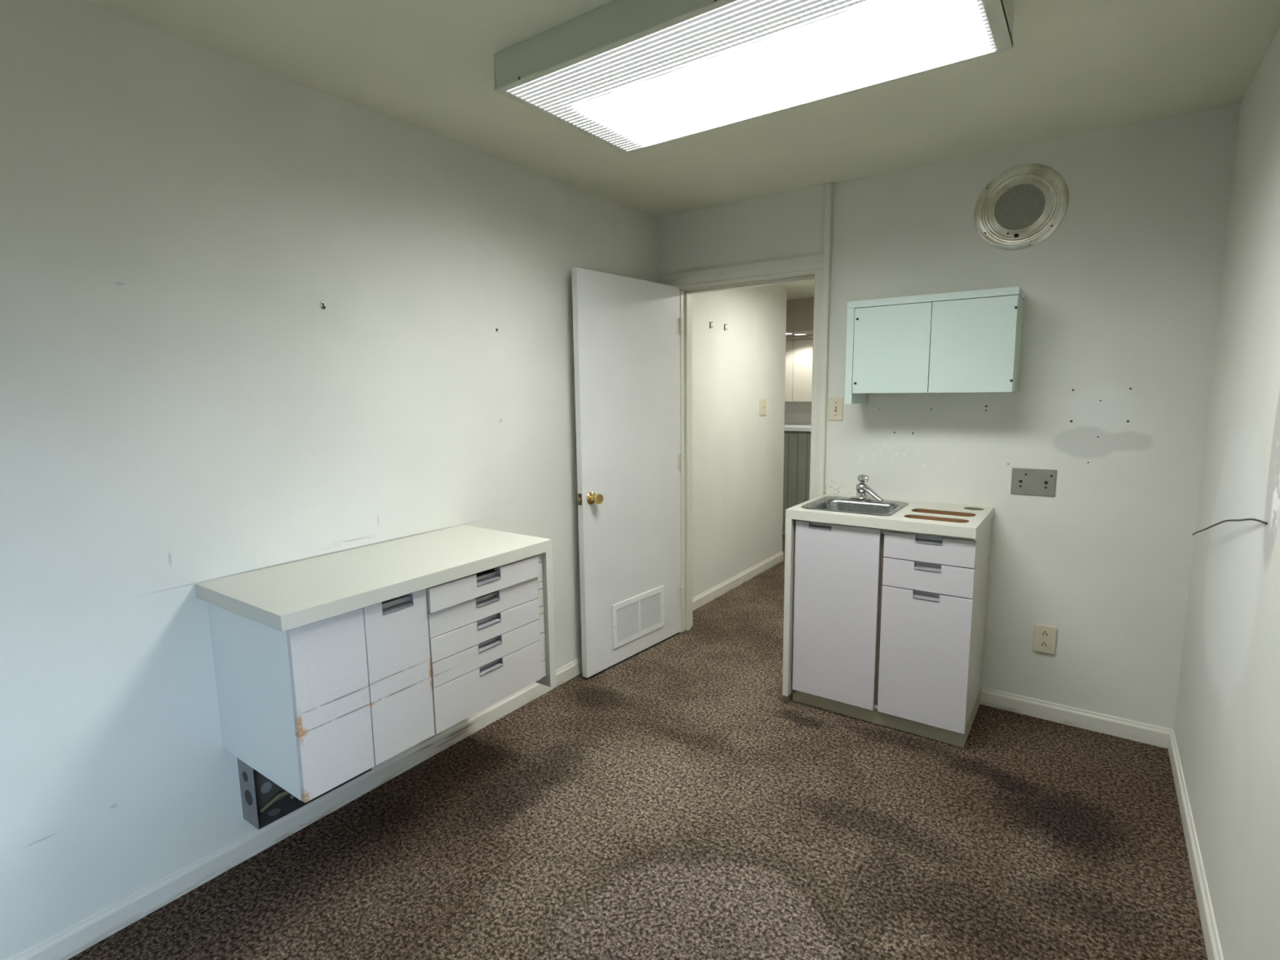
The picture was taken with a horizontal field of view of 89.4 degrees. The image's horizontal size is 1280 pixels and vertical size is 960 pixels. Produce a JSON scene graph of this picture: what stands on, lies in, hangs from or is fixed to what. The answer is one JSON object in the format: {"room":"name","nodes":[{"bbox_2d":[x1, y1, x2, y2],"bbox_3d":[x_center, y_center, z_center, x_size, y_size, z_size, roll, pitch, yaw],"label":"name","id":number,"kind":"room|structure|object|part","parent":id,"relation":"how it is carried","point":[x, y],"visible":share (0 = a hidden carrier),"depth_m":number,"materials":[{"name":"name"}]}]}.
{"room":"medical exam room","nodes":[
{"label":"medical exam room","id":0,"kind":"room"},
{"bbox_2d":[0,0,786,959],"bbox_3d":[-0.644,-0.147,2.893,0.120,2.437,6.270,5,10,35],"label":"wall","id":1,"kind":"structure","parent":0,"point":[182,406],"depth_m":1.92,"materials":[{"name":"paint"}]},
{"bbox_2d":[5,656,582,959],"bbox_3d":[-1.086,1.131,2.294,0.013,0.080,4.248,5,10,35],"label":"baseboard","id":2,"kind":"structure","parent":1,"relation":"attached to","point":[86,932],"depth_m":2.06,"materials":[{"name":"paint"}]},
{"bbox_2d":[236,757,371,830],"bbox_3d":[-1.108,0.928,2.161,0.099,0.252,0.385,5,10,35],"label":"junction box","id":3,"kind":"object","parent":1,"relation":"attached to","point":[264,802],"visible":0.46,"depth_m":2.08,"materials":[{"name":"metal"}]},
{"bbox_3d":[-1.218,0.951,2.006,0.099,0.252,0.002,5,10,35],"label":"plate","id":4,"kind":"part","parent":3,"relation":"part of","materials":[{"name":"metal"}]},
{"bbox_2d":[320,302,325,309],"bbox_3d":[-1.052,-0.579,2.147,0.006,0.024,0.017,5,10,35],"label":"wall anchor","id":5,"kind":"object","parent":1,"relation":"attached to","point":[323,305],"visible":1,"depth_m":2.15,"materials":[{"name":"white plastic"}]},
{"bbox_2d":[195,524,556,802],"bbox_3d":[-0.812,0.544,2.190,0.501,0.569,0.986,5,10,35],"label":"base cabinet","id":6,"kind":"object","parent":1,"relation":"attached to","point":[329,668],"visible":1,"depth_m":1.92,"materials":[{"name":"beige laminate"}]},
{"bbox_3d":[-0.840,0.604,1.769,0.020,0.482,0.204,5,10,35],"label":"door","id":7,"kind":"part","parent":6,"relation":"part of","materials":[{"name":"white laminate"}]},
{"bbox_2d":[195,524,551,631],"bbox_3d":[-0.816,0.283,2.154,0.500,0.043,0.986,5,10,35],"label":"countertop","id":8,"kind":"structure","parent":6,"relation":"on","point":[286,597],"depth_m":1.98,"materials":[{"name":"beige laminate"}]},
{"bbox_3d":[-0.719,0.367,1.910,0.022,0.031,0.103,5,10,35],"label":"pull handle","id":9,"kind":"part","parent":6,"relation":"part of","materials":[{"name":"metal"}]},
{"bbox_3d":[-0.720,0.580,1.937,0.020,0.480,0.207,5,10,35],"label":"door","id":10,"kind":"part","parent":6,"relation":"part of","materials":[{"name":"white laminate"}]},
{"bbox_3d":[-0.522,0.424,2.202,0.020,0.080,0.478,5,10,35],"label":"drawer","id":11,"kind":"part","parent":6,"relation":"part of","materials":[{"name":"white laminate"}]},
{"bbox_3d":[-0.519,0.342,2.188,0.030,0.078,0.478,5,10,35],"label":"drawer","id":12,"kind":"part","parent":6,"relation":"part of","materials":[{"name":"white laminate"}]},
{"bbox_3d":[-0.521,0.504,2.213,0.022,0.078,0.478,5,10,35],"label":"drawer","id":13,"kind":"part","parent":6,"relation":"part of","materials":[{"name":"white laminate"}]},
{"bbox_3d":[-0.519,0.585,2.224,0.022,0.080,0.478,5,10,35],"label":"drawer","id":14,"kind":"part","parent":6,"relation":"part of","materials":[{"name":"white laminate"}]},
{"bbox_3d":[-0.518,0.702,2.240,0.022,0.151,0.478,5,10,35],"label":"drawer","id":15,"kind":"part","parent":6,"relation":"part of","materials":[{"name":"white laminate"}]},
{"bbox_3d":[-0.522,0.405,2.198,0.022,0.029,0.104,5,10,35],"label":"pull handle","id":16,"kind":"part","parent":6,"relation":"part of","materials":[{"name":"metal"}]},
{"bbox_3d":[-0.520,0.481,2.207,0.022,0.029,0.104,5,10,35],"label":"pull handle","id":17,"kind":"part","parent":6,"relation":"part of","materials":[{"name":"metal"}]},
{"bbox_3d":[-0.515,0.330,2.182,0.022,0.029,0.104,5,10,35],"label":"pull handle","id":18,"kind":"part","parent":6,"relation":"part of","materials":[{"name":"metal"}]},
{"bbox_3d":[-0.519,0.560,2.218,0.022,0.029,0.104,5,10,35],"label":"pull handle","id":19,"kind":"part","parent":6,"relation":"part of","materials":[{"name":"metal"}]},
{"bbox_3d":[-0.518,0.642,2.229,0.022,0.029,0.104,5,10,35],"label":"pull handle","id":20,"kind":"part","parent":6,"relation":"part of","materials":[{"name":"metal"}]},
{"bbox_3d":[-0.538,0.508,2.579,0.500,0.526,0.034,5,10,35],"label":"panel","id":21,"kind":"part","parent":6,"relation":"part of","materials":[{"name":"beige laminate"}]},
{"bbox_2d":[693,551,783,610],"bbox_3d":[0.738,0.752,4.866,0.014,0.082,1.700,5,10,35],"label":"baseboard","id":22,"kind":"structure","parent":1,"relation":"attached to","point":[708,596],"depth_m":4.82,"materials":[{"name":"paint"}]},
{"bbox_2d":[759,399,766,415],"bbox_3d":[0.960,-0.565,5.025,0.017,0.128,0.115,5,10,35],"label":"light switch","id":23,"kind":"object","parent":1,"relation":"attached to","point":[762,405],"visible":1,"depth_m":5.02,"materials":[{"name":"beige plastic"}]},
{"bbox_2d":[67,534,1208,959],"bbox_3d":[0.214,1.045,3.460,4.600,0.100,8.050,5,10,35],"label":"floor","id":24,"kind":"structure","parent":0,"point":[669,801],"depth_m":2.08,"materials":[{"name":"brown carpet"}]},
{"bbox_2d":[782,423,811,534],"bbox_3d":[1.681,-0.006,6.580,2.500,1.092,0.559,5,10,35],"label":"base cabinet","id":25,"kind":"object","parent":24,"relation":"on","point":[797,442],"depth_m":6.37,"materials":[{"name":"grey wood"}]},
{"bbox_2d":[784,423,811,431],"bbox_3d":[1.674,-0.527,6.508,2.500,0.040,0.559,5,10,35],"label":"countertop","id":26,"kind":"structure","parent":25,"relation":"on","point":[788,427],"depth_m":6.33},
{"bbox_2d":[782,493,994,747],"bbox_3d":[1.120,0.585,2.954,0.766,0.925,0.519,5,10,35],"label":"base cabinet","id":27,"kind":"object","parent":24,"relation":"on","point":[884,616],"visible":0.98,"depth_m":2.74,"materials":[{"name":"beige laminate"}]},
{"bbox_3d":[0.818,0.558,3.164,0.028,0.839,0.518,5,10,35],"label":"panel","id":28,"kind":"part","parent":27,"relation":"part of","materials":[{"name":"beige laminate"}]},
{"bbox_3d":[0.794,0.203,2.844,0.102,0.023,0.022,5,10,35],"label":"pull handle","id":29,"kind":"part","parent":27,"relation":"part of","materials":[{"name":"metal"}]},
{"bbox_3d":[0.858,0.588,2.856,0.366,0.800,0.019,5,10,35],"label":"door","id":30,"kind":"part","parent":27,"relation":"part of","materials":[{"name":"white laminate"}]},
{"bbox_2d":[785,493,994,538],"bbox_3d":[1.115,0.147,2.893,0.766,0.041,0.518,5,10,35],"label":"countertop","id":31,"kind":"structure","parent":27,"relation":"on","point":[897,521],"depth_m":2.72,"materials":[{"name":"beige laminate"}]},
{"bbox_2d":[800,496,908,515],"bbox_3d":[0.989,0.187,2.979,0.396,0.152,0.382,5,10,35],"label":"sink","id":32,"kind":"object","parent":31,"relation":"in","point":[836,504],"visible":0.43,"depth_m":3.05,"materials":[{"name":"silver metal"}]},
{"bbox_2d":[848,474,883,501],"bbox_3d":[1.082,0.035,3.082,0.060,0.120,0.173,-8,11,-43],"label":"faucet","id":33,"kind":"object","parent":31,"relation":"on","point":[862,488],"visible":1,"depth_m":3.08,"materials":[{"name":"silver metal"}]},
{"bbox_3d":[1.065,0.089,3.108,0.124,0.008,0.044,5,10,35],"label":"plate","id":34,"kind":"part","parent":33,"relation":"part of","materials":[{"name":"silver metal"}]},
{"bbox_3d":[1.067,-0.005,3.094,0.052,0.042,0.045,5,10,35],"label":"knob","id":35,"kind":"part","parent":33,"relation":"part of","materials":[{"name":"silver metal"}]},
{"bbox_3d":[1.094,0.060,3.060,0.042,0.069,0.117,-6,9,-33],"label":"spout","id":36,"kind":"part","parent":33,"relation":"part of","materials":[{"name":"silver metal"}]},
{"bbox_3d":[1.164,0.731,2.661,0.340,0.560,0.019,5,10,35],"label":"drawer","id":37,"kind":"part","parent":27,"relation":"part of","materials":[{"name":"white plastic"}]},
{"bbox_3d":[1.161,0.469,2.623,0.102,0.031,0.022,5,10,35],"label":"pull handle","id":38,"kind":"part","parent":27,"relation":"part of","materials":[{"name":"metal"}]},
{"bbox_3d":[1.160,0.349,2.606,0.102,0.031,0.022,5,10,35],"label":"pull handle","id":39,"kind":"part","parent":27,"relation":"part of","materials":[{"name":"metal"}]},
{"bbox_3d":[1.159,0.392,2.614,0.340,0.117,0.019,5,10,35],"label":"drawer","id":40,"kind":"part","parent":27,"relation":"part of","materials":[{"name":"white laminate"}]},
{"bbox_3d":[1.158,0.240,2.591,0.102,0.029,0.022,5,10,35],"label":"pull handle","id":41,"kind":"part","parent":27,"relation":"part of","materials":[{"name":"metal"}]},
{"bbox_3d":[1.158,0.278,2.598,0.340,0.106,0.019,5,10,35],"label":"drawer","id":42,"kind":"part","parent":27,"relation":"part of","materials":[{"name":"white laminate"}]},
{"bbox_2d":[83,0,1279,217],"bbox_3d":[-0.112,-1.209,1.260,2.709,0.100,4.490,5,10,35],"label":"ceiling","id":43,"kind":"structure","parent":0,"point":[1073,68],"depth_m":2.10,"materials":[{"name":"paint"}]},
{"bbox_2d":[493,0,1014,154],"bbox_3d":[0.275,-1.188,1.794,1.272,0.100,0.650,5,10,35],"label":"ceiling light","id":44,"kind":"object","parent":43,"relation":"attached to","point":[628,76],"visible":1,"depth_m":1.74,"materials":[{"name":"plastic"}]},
{"bbox_2d":[773,280,814,299],"bbox_3d":[0.947,-1.600,5.292,3.390,0.100,3.350,5,10,35],"label":"ceiling","id":45,"kind":"structure","parent":0,"point":[799,290],"depth_m":5.26,"materials":[{"name":"paint"}]},
{"bbox_2d":[784,401,811,424],"bbox_3d":[1.938,-0.620,6.727,3.270,2.260,0.120,5,10,35],"label":"wall","id":46,"kind":"structure","parent":0,"point":[795,412],"depth_m":6.83,"materials":[{"name":"paint"}]},
{"bbox_2d":[784,334,813,401],"bbox_3d":[1.724,-1.114,6.510,2.500,0.644,0.359,5,10,35],"label":"upper cabinet","id":47,"kind":"object","parent":46,"relation":"attached to","point":[799,349],"visible":0.12,"depth_m":6.43,"materials":[{"name":"beige wood"}]},
{"bbox_3d":[1.380,-1.104,6.582,0.371,0.607,0.019,5,10,35],"label":"door","id":48,"kind":"part","parent":47,"relation":"part of","materials":[{"name":"beige wood"}]},
{"bbox_3d":[1.631,-1.400,6.342,2.500,0.029,0.050,5,10,35],"label":"cornice","id":49,"kind":"part","parent":47,"relation":"part of","materials":[{"name":"beige wood"}]},
{"bbox_3d":[1.720,-1.075,6.345,0.451,0.607,0.019,5,10,35],"label":"door","id":50,"kind":"part","parent":47,"relation":"part of","materials":[{"name":"beige wood"}]},
{"bbox_2d":[786,297,813,336],"bbox_3d":[1.598,-1.544,6.234,3.150,0.285,0.850,5,10,35],"label":"soffit","id":51,"kind":"object","parent":46,"relation":"attached to","point":[799,312],"depth_m":5.84,"materials":[{"name":"paint"}]},
{"bbox_2d":[657,103,1239,731],"bbox_3d":[1.110,-0.217,3.238,2.589,2.437,0.120,5,10,35],"label":"wall","id":52,"kind":"structure","parent":0,"point":[1122,300],"depth_m":2.70,"materials":[{"name":"paint"}]},
{"bbox_2d":[571,266,683,678],"bbox_3d":[-0.028,-0.038,3.470,0.130,2.021,0.837,6,10,39],"label":"door","id":53,"kind":"structure","parent":52,"relation":"in","point":[626,331],"depth_m":3.41,"materials":[{"name":"paint"}]},
{"bbox_3d":[-0.295,0.095,3.179,0.023,0.058,0.002,6,10,39],"label":"latch plate","id":54,"kind":"part","parent":53,"relation":"part of","materials":[{"name":"gold metal"}]},
{"bbox_3d":[-0.221,0.092,3.197,0.064,0.064,0.064,6,10,39],"label":"knob","id":55,"kind":"part","parent":53,"relation":"part of","materials":[{"name":"gold metal"}]},
{"bbox_2d":[611,585,664,649],"bbox_3d":[-0.004,0.754,3.583,0.007,0.242,0.445,6,10,39],"label":"grille","id":56,"kind":"object","parent":53,"relation":"attached to","point":[637,615],"depth_m":3.57,"materials":[{"name":"white metal"}]},
{"bbox_2d":[691,293,693,625],"bbox_3d":[0.633,-0.099,3.676,0.923,2.095,0.014,5,10,35],"label":"trim","id":57,"kind":"structure","parent":52,"relation":"attached to","point":[691,294],"depth_m":3.84,"materials":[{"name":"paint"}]},
{"bbox_2d":[662,253,823,632],"bbox_3d":[0.537,-0.095,3.576,0.941,2.117,0.020,5,10,35],"label":"trim","id":58,"kind":"structure","parent":52,"relation":"attached to","point":[813,264],"depth_m":3.32,"materials":[{"name":"paint"}]},
{"bbox_2d":[680,274,814,632],"bbox_3d":[0.596,-0.063,3.624,0.818,2.039,0.121,5,10,35],"label":"trim","id":59,"kind":"structure","parent":52,"relation":"attached to","point":[685,294],"depth_m":3.81,"materials":[{"name":"paint"}]},
{"bbox_2d":[817,182,833,496],"bbox_3d":[0.925,-0.219,3.276,0.030,2.435,0.030,5,10,35],"label":"trim","id":60,"kind":"structure","parent":52,"relation":"attached to","point":[828,186],"depth_m":3.20,"materials":[{"name":"paint"}]},
{"bbox_2d":[828,397,843,420],"bbox_3d":[0.976,-0.354,3.229,0.072,0.114,0.015,5,10,35],"label":"light switch","id":61,"kind":"object","parent":52,"relation":"attached to","point":[835,404],"visible":1,"depth_m":3.23,"materials":[{"name":"beige plastic"}]},
{"bbox_2d":[844,286,1025,404],"bbox_3d":[1.277,-0.566,2.844,0.672,0.458,0.242,5,10,35],"label":"upper cabinet","id":62,"kind":"object","parent":52,"relation":"attached to","point":[969,341],"visible":1,"depth_m":2.72,"materials":[{"name":"green laminate"}]},
{"bbox_3d":[1.017,-0.573,3.030,0.032,0.428,0.237,5,10,35],"label":"panel","id":63,"kind":"part","parent":62,"relation":"part of","materials":[{"name":"green laminate"}]},
{"bbox_3d":[1.099,-0.571,2.836,0.320,0.377,0.017,5,10,35],"label":"door","id":64,"kind":"part","parent":62,"relation":"part of","materials":[{"name":"green laminate"}]},
{"bbox_3d":[1.276,-0.778,2.816,0.672,0.030,0.237,5,10,35],"label":"panel","id":65,"kind":"part","parent":62,"relation":"part of","materials":[{"name":"green laminate"}]},
{"bbox_3d":[1.360,-0.549,2.654,0.312,0.377,0.017,5,10,35],"label":"door","id":66,"kind":"part","parent":62,"relation":"part of","materials":[{"name":"green laminate"}]},
{"bbox_2d":[973,163,1068,250],"bbox_3d":[1.576,-1.133,2.686,0.340,0.340,0.018,5,10,35],"label":"wall speaker","id":67,"kind":"object","parent":52,"relation":"attached to","point":[1006,210],"visible":1,"depth_m":2.68,"materials":[{"name":"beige metal"}]},
{"bbox_2d":[1010,467,1057,496],"bbox_3d":[1.690,0.009,2.781,0.164,0.114,0.008,5,10,35],"label":"blank plate","id":68,"kind":"object","parent":52,"relation":"attached to","point":[1034,482],"visible":1,"depth_m":2.78,"materials":[{"name":"silver metal"}]},
{"bbox_2d":[1032,623,1057,654],"bbox_3d":[1.765,0.693,2.823,0.082,0.124,0.017,5,10,35],"label":"wall outlet","id":69,"kind":"object","parent":52,"relation":"attached to","point":[1044,636],"visible":1,"depth_m":2.82,"materials":[{"name":"beige plastic"}]},
{"bbox_2d":[1039,640,1048,648],"bbox_3d":[1.762,0.718,2.821,0.034,0.027,0.004,5,10,35],"label":"receptacle","id":70,"kind":"object","parent":69,"relation":"attached to","point":[1042,644],"depth_m":2.82,"materials":[{"name":"beige plastic"}]},
{"bbox_2d":[1040,630,1049,637],"bbox_3d":[1.761,0.669,2.814,0.034,0.027,0.004,5,10,35],"label":"receptacle","id":71,"kind":"object","parent":69,"relation":"attached to","point":[1043,633],"depth_m":2.81,"materials":[{"name":"beige plastic"}]},
{"bbox_2d":[979,686,1173,748],"bbox_3d":[1.863,1.023,2.804,0.692,0.080,0.013,5,10,35],"label":"baseboard","id":72,"kind":"structure","parent":52,"relation":"attached to","point":[1145,733],"depth_m":2.78,"materials":[{"name":"paint"}]},
{"bbox_2d":[1173,26,1279,959],"bbox_3d":[0.964,0.135,0.695,0.120,2.437,4.490,5,10,35],"label":"wall","id":73,"kind":"structure","parent":0,"point":[1227,725],"depth_m":1.76,"materials":[{"name":"paint"}]},
{"bbox_2d":[1168,731,1223,959],"bbox_3d":[0.921,1.299,0.889,0.013,0.080,4.236,5,10,35],"label":"baseboard","id":74,"kind":"structure","parent":73,"relation":"attached to","point":[1214,951],"depth_m":1.92,"materials":[{"name":"paint"}]},
{"bbox_2d":[1191,518,1267,534],"bbox_3d":[1.713,0.148,1.919,0.025,0.220,0.971,4,9,33],"label":"loose wire","id":75,"kind":"object","parent":73,"relation":"attached to","point":[1244,519],"visible":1,"depth_m":1.74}
]}

